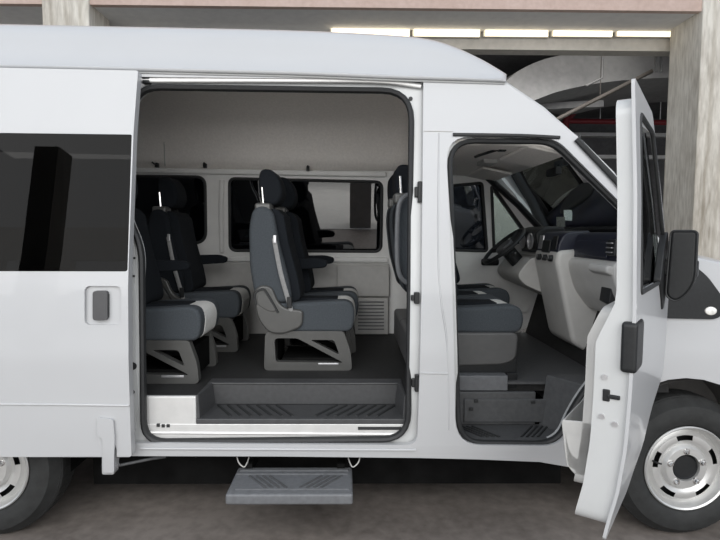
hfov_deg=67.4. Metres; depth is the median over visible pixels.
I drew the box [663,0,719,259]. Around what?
column
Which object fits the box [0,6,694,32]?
ceiling
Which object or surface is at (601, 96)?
drain pipe
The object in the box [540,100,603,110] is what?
beam
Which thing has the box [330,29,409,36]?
lamp
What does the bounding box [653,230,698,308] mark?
mirror
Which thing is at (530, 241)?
cluster
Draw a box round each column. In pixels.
[42,0,109,25]
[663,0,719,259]
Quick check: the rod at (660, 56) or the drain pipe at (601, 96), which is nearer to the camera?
the rod at (660, 56)
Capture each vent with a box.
[354,297,387,333]
[538,235,544,248]
[551,236,558,249]
[606,239,616,255]
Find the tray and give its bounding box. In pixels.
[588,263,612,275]
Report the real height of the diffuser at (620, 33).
0.080 m
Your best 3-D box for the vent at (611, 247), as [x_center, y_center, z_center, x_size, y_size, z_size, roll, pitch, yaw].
[1.382,-0.121,2.950,0.034,0.092,0.095,0,4,-1]
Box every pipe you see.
[556,56,652,119]
[561,102,666,128]
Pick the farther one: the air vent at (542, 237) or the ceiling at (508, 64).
the ceiling at (508, 64)
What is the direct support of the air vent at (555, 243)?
attached to the van
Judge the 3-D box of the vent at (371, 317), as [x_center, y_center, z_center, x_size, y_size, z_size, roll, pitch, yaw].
[0.096,0.391,4.612,0.295,0.312,0.092,0,4,-1]
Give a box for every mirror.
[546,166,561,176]
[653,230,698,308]
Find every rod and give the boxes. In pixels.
[655,56,656,71]
[660,56,661,71]
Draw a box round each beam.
[0,0,701,13]
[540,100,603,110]
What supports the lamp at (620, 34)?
attached to the lintel
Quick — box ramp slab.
[506,55,669,114]
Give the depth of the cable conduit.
8.79 m
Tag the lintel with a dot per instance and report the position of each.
(481, 46)
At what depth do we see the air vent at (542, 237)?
3.81 m
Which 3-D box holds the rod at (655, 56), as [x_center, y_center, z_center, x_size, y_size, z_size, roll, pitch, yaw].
[4.870,-3.605,8.887,0.069,0.678,0.036,0,4,-1]
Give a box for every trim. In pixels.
[573,132,665,137]
[598,155,664,159]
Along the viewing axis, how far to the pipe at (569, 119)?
12.57 m
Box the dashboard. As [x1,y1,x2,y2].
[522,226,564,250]
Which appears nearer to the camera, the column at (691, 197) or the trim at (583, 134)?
the column at (691, 197)
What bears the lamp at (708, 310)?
attached to the van
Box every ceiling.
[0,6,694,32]
[474,55,667,118]
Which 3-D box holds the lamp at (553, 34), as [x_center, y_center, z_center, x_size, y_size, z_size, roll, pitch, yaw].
[2.708,-2.895,6.609,0.750,0.095,0.085,0,4,-1]
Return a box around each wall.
[493,193,518,244]
[559,118,666,236]
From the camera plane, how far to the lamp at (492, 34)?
6.56 m
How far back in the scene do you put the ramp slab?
9.59 m
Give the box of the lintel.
[296,30,669,56]
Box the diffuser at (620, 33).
[617,31,670,36]
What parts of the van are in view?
door handle, door guide arm, headrest post, recline lever, glass pane, armrest, frame, armrest, frame, pillar trim, step arm, headrest post, recline lever, sill moulding, rail, step plate, trim, glass pane, frame, frame, armrest, drip rail, armrest, panel, step arm, seat trim, headrest post, grab handle, panel, glass pane, roof grab handle, door pull, knee panel, heater knob, heater knob, radio panel, glovebox lid, door trim, frame, door handle, wing trim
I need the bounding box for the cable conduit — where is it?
[585,56,603,86]
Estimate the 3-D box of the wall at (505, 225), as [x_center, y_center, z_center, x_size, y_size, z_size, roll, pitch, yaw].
[3.138,-0.523,11.084,4.300,2.810,0.200,0,4,-1]
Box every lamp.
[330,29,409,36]
[412,29,479,38]
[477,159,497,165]
[482,30,547,38]
[549,30,612,38]
[613,31,670,38]
[705,307,716,314]
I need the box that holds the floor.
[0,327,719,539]
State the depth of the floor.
3.13 m
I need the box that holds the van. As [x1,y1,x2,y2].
[0,24,719,538]
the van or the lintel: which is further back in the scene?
the lintel
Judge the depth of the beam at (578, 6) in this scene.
5.91 m
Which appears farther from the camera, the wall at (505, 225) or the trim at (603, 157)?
the trim at (603, 157)
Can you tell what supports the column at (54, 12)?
on the floor

